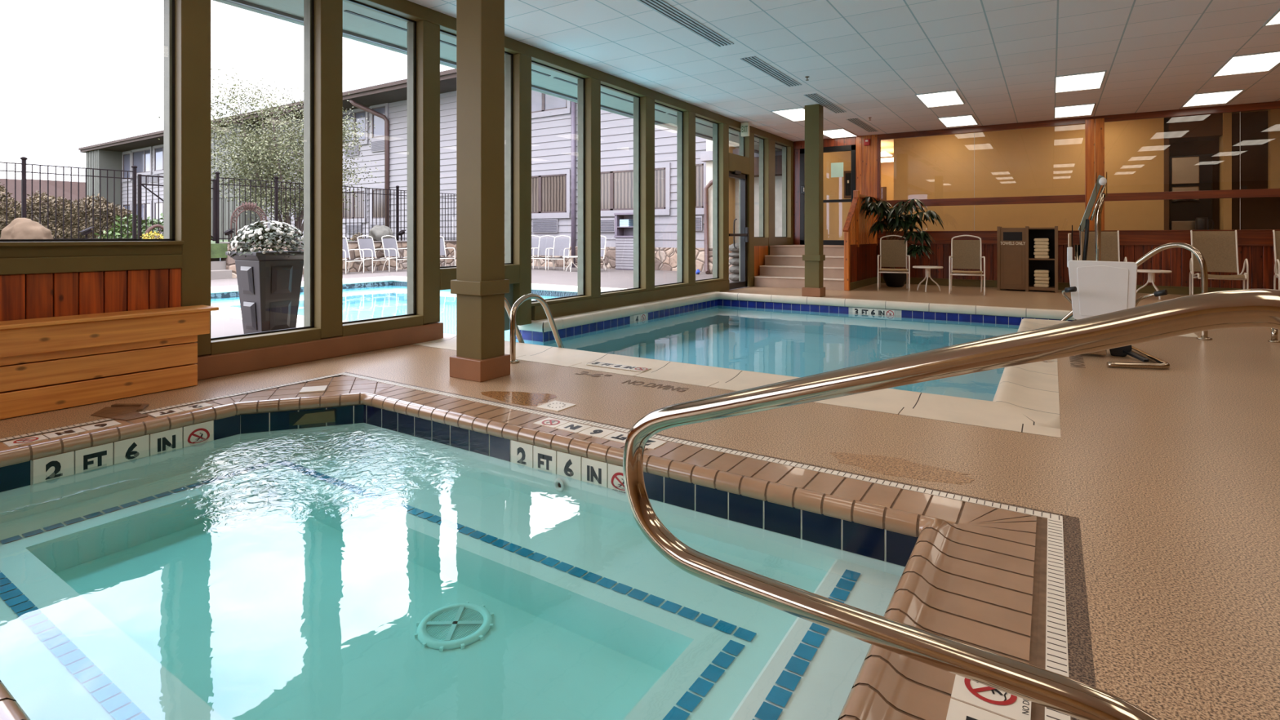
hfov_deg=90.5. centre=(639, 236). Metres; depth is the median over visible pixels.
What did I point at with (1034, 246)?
folded towel
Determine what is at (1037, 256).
folded towel
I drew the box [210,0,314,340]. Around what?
window
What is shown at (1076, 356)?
lettering
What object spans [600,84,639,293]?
window
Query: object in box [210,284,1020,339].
pool water
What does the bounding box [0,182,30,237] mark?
thicket
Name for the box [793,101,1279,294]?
wall
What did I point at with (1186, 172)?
interior window
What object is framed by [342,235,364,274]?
outdoor chair
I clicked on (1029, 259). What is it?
shelf
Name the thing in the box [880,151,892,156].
light
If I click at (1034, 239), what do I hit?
folded towel
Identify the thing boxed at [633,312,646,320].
depth marker
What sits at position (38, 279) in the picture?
wall
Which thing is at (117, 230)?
shrub
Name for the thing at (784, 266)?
staircase
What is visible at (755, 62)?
ceiling vent
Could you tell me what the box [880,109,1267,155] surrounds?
ceiling
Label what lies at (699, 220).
vent
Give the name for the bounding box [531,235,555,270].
outdoor chair
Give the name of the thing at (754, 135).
window
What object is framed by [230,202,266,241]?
arch
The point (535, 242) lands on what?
outdoor chair
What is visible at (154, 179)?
grille
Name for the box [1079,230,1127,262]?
lounge chair
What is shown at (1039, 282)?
folded towel
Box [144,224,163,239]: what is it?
trellis
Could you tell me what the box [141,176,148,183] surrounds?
vent
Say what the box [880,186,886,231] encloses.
door
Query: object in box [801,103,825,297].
square column
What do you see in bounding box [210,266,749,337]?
patio
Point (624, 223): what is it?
towel stack
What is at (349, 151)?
vent
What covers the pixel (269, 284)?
planter
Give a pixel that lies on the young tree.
(270, 153)
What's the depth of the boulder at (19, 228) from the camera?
12.34 m
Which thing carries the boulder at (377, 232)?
on the wall at (354, 254)
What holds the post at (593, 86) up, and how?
attached to the wall at (38, 279)
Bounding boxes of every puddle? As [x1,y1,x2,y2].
[90,403,149,421]
[480,391,556,405]
[829,452,974,484]
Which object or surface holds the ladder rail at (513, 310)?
on the floor
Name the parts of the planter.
raised panel, raised panel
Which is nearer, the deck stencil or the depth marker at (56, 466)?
the depth marker at (56, 466)
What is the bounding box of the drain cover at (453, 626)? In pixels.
[413,600,493,651]
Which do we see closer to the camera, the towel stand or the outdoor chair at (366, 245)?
the outdoor chair at (366, 245)
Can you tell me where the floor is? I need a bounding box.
[0,283,1279,719]
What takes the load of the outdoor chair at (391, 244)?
on the patio
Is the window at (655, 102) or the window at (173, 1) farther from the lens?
the window at (655, 102)
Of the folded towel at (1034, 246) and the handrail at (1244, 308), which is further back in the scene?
the folded towel at (1034, 246)
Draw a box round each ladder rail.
[504,297,524,342]
[509,293,564,363]
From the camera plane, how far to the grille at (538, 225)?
21.41 m
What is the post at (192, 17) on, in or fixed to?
attached to the wall at (38, 279)
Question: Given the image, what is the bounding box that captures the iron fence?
[0,156,456,243]
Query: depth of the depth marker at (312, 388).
4.19 m
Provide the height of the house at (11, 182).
4.800 m
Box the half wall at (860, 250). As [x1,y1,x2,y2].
[843,190,877,290]
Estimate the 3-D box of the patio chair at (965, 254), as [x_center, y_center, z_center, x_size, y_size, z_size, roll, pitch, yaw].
[5.862,0.504,11.384,0.567,1.051,0.698,0,0,26]
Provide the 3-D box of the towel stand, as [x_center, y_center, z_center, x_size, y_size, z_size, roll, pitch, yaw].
[-0.326,0.165,19.205,0.810,1.720,0.470,0,0,33]
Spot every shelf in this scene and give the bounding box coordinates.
[1028,257,1054,260]
[1029,229,1054,286]
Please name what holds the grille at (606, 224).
attached to the building
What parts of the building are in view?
sash, pane, pane, sash, pane, sash, pane, sash, pane, sash, pane, sash, pane, sash, pane, pane, sash, pane, pane, pane, sash, sash, pane, sash, pane, sash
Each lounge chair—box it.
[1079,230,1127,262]
[1189,230,1248,295]
[1272,230,1279,289]
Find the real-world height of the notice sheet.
0.330 m
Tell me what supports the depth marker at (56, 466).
attached to the basin at (129, 590)
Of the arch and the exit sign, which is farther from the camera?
the arch
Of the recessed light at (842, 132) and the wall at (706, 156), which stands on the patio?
the wall at (706, 156)
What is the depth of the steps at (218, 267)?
15.15 m
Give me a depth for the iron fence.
14.25 m
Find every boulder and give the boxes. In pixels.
[0,217,53,239]
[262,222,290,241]
[368,224,393,240]
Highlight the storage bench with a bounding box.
[0,305,218,419]
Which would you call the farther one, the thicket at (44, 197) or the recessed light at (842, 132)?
the thicket at (44, 197)
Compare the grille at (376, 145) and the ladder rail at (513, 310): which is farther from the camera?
the grille at (376, 145)
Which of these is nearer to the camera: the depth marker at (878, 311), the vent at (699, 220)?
the depth marker at (878, 311)
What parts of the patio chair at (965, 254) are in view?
leg and arm, seat and frame, leg, leg and arm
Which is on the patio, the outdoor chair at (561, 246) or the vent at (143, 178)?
the outdoor chair at (561, 246)
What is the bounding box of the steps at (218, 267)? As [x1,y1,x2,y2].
[210,257,231,279]
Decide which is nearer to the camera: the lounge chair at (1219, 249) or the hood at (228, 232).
the lounge chair at (1219, 249)
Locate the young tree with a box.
[158,67,382,240]
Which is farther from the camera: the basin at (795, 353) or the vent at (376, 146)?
the vent at (376, 146)
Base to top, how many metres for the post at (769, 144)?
3.120 m
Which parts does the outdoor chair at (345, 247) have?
leg and arm, seat and frame, leg and arm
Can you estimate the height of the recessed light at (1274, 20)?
0.015 m
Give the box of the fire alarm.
[863,138,870,146]
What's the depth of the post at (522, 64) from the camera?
7.31 m
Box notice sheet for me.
[831,162,843,177]
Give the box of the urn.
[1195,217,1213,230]
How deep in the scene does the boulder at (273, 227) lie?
16.38 m
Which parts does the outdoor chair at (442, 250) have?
seat and frame, leg and arm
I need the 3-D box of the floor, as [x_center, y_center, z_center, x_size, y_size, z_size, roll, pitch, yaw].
[3.949,1.125,2.504,14.100,0.200,20.500,0,0,33]
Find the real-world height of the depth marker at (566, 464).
0.118 m
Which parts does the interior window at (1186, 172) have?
door, drawer, door, handle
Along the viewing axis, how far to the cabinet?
11.87 m
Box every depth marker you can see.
[2,402,213,446]
[32,420,213,484]
[298,385,327,393]
[511,440,625,493]
[533,417,666,449]
[586,361,650,372]
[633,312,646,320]
[852,307,894,315]
[946,674,1031,719]
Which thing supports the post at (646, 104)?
attached to the wall at (38, 279)
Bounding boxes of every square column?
[449,0,510,382]
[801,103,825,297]
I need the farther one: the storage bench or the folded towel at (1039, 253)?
the folded towel at (1039, 253)
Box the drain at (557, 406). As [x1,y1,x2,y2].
[536,400,576,411]
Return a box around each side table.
[912,266,943,292]
[1136,269,1172,299]
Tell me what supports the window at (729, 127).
in the wall at (38, 279)
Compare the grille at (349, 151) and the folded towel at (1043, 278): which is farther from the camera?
the grille at (349, 151)
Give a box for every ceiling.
[407,0,1279,141]
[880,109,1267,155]
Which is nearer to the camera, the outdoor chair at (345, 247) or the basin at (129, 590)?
the basin at (129, 590)
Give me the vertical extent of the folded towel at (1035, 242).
0.059 m
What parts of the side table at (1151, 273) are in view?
leg, leg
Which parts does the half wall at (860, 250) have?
newel post, handrail, newel post, board, rail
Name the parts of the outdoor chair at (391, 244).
leg and arm, seat and frame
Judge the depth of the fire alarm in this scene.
13.96 m
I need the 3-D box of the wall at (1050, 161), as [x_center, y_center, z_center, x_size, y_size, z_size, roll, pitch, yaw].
[10.350,-1.100,14.026,16.300,2.650,5.600,0,0,33]
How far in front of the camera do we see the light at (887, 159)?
18.07 m
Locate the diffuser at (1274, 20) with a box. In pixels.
[1266,11,1279,25]
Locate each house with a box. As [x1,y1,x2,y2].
[0,178,85,237]
[26,178,85,199]
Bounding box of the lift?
[1062,172,1169,368]
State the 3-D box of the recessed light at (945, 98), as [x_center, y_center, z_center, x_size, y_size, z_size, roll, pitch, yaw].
[4.876,-2.216,10.282,0.586,0.015,1.166,0,0,33]
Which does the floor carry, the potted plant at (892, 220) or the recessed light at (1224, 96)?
the potted plant at (892, 220)
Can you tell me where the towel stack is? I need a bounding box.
[619,219,633,226]
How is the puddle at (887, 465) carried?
on the floor
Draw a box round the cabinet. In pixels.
[996,226,1057,293]
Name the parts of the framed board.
panel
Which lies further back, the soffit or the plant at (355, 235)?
the plant at (355, 235)
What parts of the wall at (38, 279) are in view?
window sill, sill, brown board, sill, sill, sill, sill, sill, sill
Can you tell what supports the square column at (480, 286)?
on the floor
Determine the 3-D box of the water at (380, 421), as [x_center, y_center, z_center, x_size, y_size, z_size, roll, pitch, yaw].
[-1.090,1.383,2.390,3.710,0.485,2.015,0,0,33]
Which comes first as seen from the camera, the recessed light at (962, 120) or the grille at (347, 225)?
the recessed light at (962, 120)
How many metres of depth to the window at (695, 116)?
11.80 m
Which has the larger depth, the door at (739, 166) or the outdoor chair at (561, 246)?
the outdoor chair at (561, 246)
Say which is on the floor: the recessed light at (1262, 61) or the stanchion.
the stanchion
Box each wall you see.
[0,0,793,380]
[219,240,456,278]
[700,139,782,275]
[728,108,1279,244]
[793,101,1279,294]
[880,155,893,231]
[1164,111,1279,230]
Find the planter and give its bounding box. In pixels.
[225,250,303,333]
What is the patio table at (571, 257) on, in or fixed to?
on the patio
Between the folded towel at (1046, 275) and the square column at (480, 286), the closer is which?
the square column at (480, 286)
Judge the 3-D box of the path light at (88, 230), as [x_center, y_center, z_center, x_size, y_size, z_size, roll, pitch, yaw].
[-11.623,-0.005,13.320,0.200,0.379,0.200,0,0,33]
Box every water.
[177,421,448,497]
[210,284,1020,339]
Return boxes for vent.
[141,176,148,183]
[149,173,159,182]
[344,145,359,156]
[346,222,362,233]
[369,222,385,229]
[371,141,384,152]
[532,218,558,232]
[600,217,614,231]
[636,0,733,47]
[695,216,702,231]
[740,56,801,86]
[803,93,846,113]
[846,118,878,132]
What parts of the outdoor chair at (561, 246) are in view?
leg and arm, seat and frame, leg and arm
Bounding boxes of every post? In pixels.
[163,0,210,355]
[303,0,342,338]
[407,19,439,324]
[504,53,531,325]
[577,77,600,298]
[633,96,654,291]
[676,111,695,284]
[712,123,728,280]
[738,132,754,286]
[759,138,774,255]
[782,146,793,244]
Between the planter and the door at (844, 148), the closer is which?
the planter
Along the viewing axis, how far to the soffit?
7.04 m
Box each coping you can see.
[0,372,1096,719]
[210,275,1199,438]
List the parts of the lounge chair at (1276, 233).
rail, leg, leg and arm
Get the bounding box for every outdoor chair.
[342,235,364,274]
[357,235,389,273]
[381,235,407,271]
[440,235,455,266]
[531,235,540,269]
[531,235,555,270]
[545,235,570,271]
[600,235,606,271]
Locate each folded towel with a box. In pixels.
[1033,238,1048,241]
[1033,244,1048,248]
[1033,251,1048,255]
[1034,241,1048,244]
[1034,248,1049,251]
[1034,254,1048,258]
[1034,269,1049,273]
[1034,273,1048,277]
[1034,276,1049,280]
[1034,280,1048,284]
[1034,283,1049,287]
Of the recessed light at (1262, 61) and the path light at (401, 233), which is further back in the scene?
the path light at (401, 233)
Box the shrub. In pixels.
[93,212,212,239]
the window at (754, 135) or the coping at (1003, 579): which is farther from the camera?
the window at (754, 135)
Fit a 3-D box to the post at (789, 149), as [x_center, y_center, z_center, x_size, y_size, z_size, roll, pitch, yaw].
[3.506,-0.535,14.969,0.210,3.120,0.307,0,0,33]
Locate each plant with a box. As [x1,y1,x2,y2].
[350,231,364,240]
[859,196,944,287]
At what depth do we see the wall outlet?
11.92 m
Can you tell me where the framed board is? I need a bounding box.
[844,170,851,198]
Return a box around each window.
[0,0,174,241]
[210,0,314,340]
[342,0,416,324]
[440,29,512,267]
[531,60,585,302]
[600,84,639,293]
[654,102,683,286]
[695,115,718,281]
[728,127,744,156]
[754,135,764,237]
[774,142,786,237]
[1168,153,1212,230]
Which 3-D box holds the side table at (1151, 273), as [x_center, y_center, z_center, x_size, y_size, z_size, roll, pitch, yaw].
[8.423,0.796,10.449,0.520,0.462,0.520,0,0,10]
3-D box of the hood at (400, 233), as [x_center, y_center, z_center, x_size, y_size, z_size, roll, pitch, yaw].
[-7.433,-0.104,19.780,0.200,0.180,0.200,0,0,33]
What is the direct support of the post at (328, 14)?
attached to the wall at (38, 279)
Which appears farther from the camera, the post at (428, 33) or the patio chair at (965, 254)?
the patio chair at (965, 254)
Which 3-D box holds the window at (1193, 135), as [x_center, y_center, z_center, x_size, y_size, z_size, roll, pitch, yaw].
[13.705,-1.100,10.957,7.330,2.650,0.900,0,0,33]
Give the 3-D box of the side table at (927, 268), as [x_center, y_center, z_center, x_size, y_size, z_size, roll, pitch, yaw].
[5.357,0.796,11.806,0.520,0.462,0.520,0,0,33]
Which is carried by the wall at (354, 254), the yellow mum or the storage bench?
the yellow mum
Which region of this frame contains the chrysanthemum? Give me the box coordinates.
[226,220,303,257]
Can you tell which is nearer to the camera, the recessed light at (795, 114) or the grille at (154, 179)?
the recessed light at (795, 114)
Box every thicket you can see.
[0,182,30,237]
[0,189,94,238]
[53,192,142,238]
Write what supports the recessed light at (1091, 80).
in the ceiling at (868, 59)
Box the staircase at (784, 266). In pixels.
[754,244,844,290]
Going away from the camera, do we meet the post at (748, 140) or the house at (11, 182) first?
the post at (748, 140)
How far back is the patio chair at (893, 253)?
12.34 m
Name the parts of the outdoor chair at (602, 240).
seat and frame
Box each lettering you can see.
[622,379,688,391]
[1069,355,1085,368]
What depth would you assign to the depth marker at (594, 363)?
4.92 m
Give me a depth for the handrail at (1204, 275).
6.36 m
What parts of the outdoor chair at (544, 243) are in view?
seat and frame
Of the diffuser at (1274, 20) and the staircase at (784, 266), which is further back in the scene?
the staircase at (784, 266)
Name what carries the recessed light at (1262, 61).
in the ceiling at (868, 59)
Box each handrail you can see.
[622,288,1279,719]
[1060,242,1212,340]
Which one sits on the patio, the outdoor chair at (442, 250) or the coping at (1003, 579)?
the outdoor chair at (442, 250)
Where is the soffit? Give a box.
[212,0,782,153]
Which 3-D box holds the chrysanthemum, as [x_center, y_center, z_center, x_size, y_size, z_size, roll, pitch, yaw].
[-3.822,0.040,6.565,0.752,0.403,0.762,0,0,30]
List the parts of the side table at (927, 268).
leg, leg, leg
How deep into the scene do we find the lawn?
15.24 m
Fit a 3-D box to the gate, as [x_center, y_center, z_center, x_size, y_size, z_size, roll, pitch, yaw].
[-10.896,-0.635,14.993,0.080,1.520,1.598,0,0,33]
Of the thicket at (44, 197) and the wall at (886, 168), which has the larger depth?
the thicket at (44, 197)
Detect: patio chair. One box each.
[877,235,910,291]
[949,235,985,295]
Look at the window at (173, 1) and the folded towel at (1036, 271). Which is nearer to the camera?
the window at (173, 1)
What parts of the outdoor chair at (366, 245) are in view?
leg and arm, seat and frame, leg and arm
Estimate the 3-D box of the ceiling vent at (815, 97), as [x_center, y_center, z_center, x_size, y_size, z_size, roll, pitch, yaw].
[3.138,-2.220,10.671,0.196,0.008,1.760,0,0,33]
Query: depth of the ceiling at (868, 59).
7.56 m
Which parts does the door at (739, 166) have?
pull handle, head panel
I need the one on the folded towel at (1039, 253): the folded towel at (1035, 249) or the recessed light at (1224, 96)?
the folded towel at (1035, 249)
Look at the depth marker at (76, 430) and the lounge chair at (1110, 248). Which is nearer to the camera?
the depth marker at (76, 430)
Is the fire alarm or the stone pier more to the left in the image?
the stone pier
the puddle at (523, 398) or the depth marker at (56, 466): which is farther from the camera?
the puddle at (523, 398)
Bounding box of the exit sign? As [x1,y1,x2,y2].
[741,121,749,137]
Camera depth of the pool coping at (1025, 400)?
4.81 m
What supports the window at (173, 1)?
in the wall at (38, 279)
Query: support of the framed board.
attached to the wall at (1050, 161)
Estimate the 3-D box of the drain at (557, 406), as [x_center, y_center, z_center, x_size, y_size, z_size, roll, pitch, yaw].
[-0.503,1.022,3.819,0.170,0.007,0.170,0,0,33]
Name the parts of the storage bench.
lid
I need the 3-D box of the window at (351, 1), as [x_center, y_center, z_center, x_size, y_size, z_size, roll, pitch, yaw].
[-2.420,-0.662,5.853,0.020,2.865,0.831,0,0,33]
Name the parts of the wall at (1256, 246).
board, wide rail, rail, cap moulding, rail, double post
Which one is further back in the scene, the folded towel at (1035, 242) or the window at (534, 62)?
the folded towel at (1035, 242)
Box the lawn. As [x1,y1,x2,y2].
[210,240,355,257]
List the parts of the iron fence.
post, post, post, post, post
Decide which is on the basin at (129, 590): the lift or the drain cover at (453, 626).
the drain cover at (453, 626)
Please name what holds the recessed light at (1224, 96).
in the ceiling at (868, 59)
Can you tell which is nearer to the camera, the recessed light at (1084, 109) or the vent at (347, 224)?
the recessed light at (1084, 109)
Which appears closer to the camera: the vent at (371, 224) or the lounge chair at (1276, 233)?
the lounge chair at (1276, 233)
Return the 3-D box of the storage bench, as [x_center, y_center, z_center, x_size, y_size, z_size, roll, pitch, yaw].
[-4.270,0.756,2.531,0.250,0.530,4.600,0,0,33]
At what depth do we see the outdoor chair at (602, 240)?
18.50 m
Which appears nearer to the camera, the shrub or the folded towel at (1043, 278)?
the folded towel at (1043, 278)
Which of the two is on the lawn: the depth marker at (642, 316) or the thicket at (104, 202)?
the thicket at (104, 202)
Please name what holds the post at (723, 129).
attached to the wall at (38, 279)
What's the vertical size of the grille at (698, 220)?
0.338 m
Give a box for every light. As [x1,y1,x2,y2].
[79,226,94,239]
[222,227,235,241]
[396,230,405,240]
[770,106,804,121]
[823,128,857,138]
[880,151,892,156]
[880,157,893,162]
[915,89,964,107]
[937,114,978,127]
[1053,102,1095,118]
[1054,70,1106,93]
[1181,88,1244,106]
[1211,50,1279,76]
[1262,8,1279,26]
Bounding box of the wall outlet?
[1240,185,1247,189]
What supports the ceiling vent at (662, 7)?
in the ceiling at (868, 59)
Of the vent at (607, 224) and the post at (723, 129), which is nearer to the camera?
the post at (723, 129)
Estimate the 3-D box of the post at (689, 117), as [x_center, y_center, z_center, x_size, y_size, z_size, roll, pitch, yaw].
[0.793,-0.535,10.787,0.210,3.120,0.298,0,0,33]
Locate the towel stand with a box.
[613,212,633,270]
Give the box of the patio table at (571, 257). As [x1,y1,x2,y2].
[562,256,577,271]
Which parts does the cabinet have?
door panel, bin door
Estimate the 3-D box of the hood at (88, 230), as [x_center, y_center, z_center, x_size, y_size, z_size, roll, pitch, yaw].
[-11.623,-0.104,13.320,0.200,0.180,0.200,0,0,33]
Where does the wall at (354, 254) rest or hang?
on the patio
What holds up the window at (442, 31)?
in the wall at (38, 279)
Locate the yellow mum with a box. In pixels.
[140,231,163,239]
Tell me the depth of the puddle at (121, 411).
3.68 m
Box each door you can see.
[728,152,749,289]
[800,144,855,244]
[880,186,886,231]
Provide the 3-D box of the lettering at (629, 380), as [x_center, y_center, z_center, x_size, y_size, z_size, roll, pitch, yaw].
[0.103,1.024,4.340,0.483,0.001,0.121,0,0,33]
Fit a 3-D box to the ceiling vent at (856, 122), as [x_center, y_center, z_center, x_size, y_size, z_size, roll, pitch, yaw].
[4.492,-2.220,12.760,0.196,0.008,1.760,0,0,33]
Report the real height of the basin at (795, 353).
0.970 m
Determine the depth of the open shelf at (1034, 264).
11.97 m
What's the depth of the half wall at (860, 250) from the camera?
12.58 m
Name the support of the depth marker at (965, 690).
on the coping at (1003, 579)
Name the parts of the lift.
armrest, post, plate, lift arm, seat, moulded panel, knob, armrest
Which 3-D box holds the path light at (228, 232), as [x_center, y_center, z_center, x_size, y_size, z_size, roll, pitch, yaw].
[-10.126,-0.005,15.627,0.200,0.379,0.200,0,0,33]
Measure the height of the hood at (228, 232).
0.180 m
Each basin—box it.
[0,404,918,719]
[210,280,1070,401]
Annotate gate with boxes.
[137,173,216,240]
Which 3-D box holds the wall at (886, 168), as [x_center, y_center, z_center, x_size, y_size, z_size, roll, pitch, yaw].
[7.163,-1.100,19.312,5.000,2.650,0.200,0,0,33]
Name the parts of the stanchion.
post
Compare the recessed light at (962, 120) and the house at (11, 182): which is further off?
the house at (11, 182)
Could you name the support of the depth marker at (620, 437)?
on the coping at (1003, 579)
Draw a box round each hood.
[79,226,94,235]
[222,227,235,235]
[396,230,405,235]
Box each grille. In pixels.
[149,174,157,182]
[344,144,357,155]
[346,224,360,232]
[371,140,384,151]
[532,219,556,231]
[600,219,613,231]
[695,217,701,229]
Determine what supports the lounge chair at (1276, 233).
on the floor
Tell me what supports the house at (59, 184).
on the lawn
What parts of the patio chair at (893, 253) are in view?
leg and arm, leg, seat and frame, leg, leg and arm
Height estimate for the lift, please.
1.882 m
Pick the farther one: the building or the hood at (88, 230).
the building
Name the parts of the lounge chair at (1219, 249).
leg, leg and arm, rail, sling seat, rail, leg and arm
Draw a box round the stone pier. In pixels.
[728,243,738,281]
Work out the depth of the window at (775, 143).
14.86 m
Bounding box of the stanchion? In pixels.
[1267,328,1279,342]
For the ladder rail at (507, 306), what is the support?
on the floor
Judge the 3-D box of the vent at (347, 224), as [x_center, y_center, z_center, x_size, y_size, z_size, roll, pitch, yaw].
[-12.328,-0.325,27.366,1.130,0.440,0.060,0,0,33]
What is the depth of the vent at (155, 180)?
38.40 m
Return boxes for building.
[78,68,706,271]

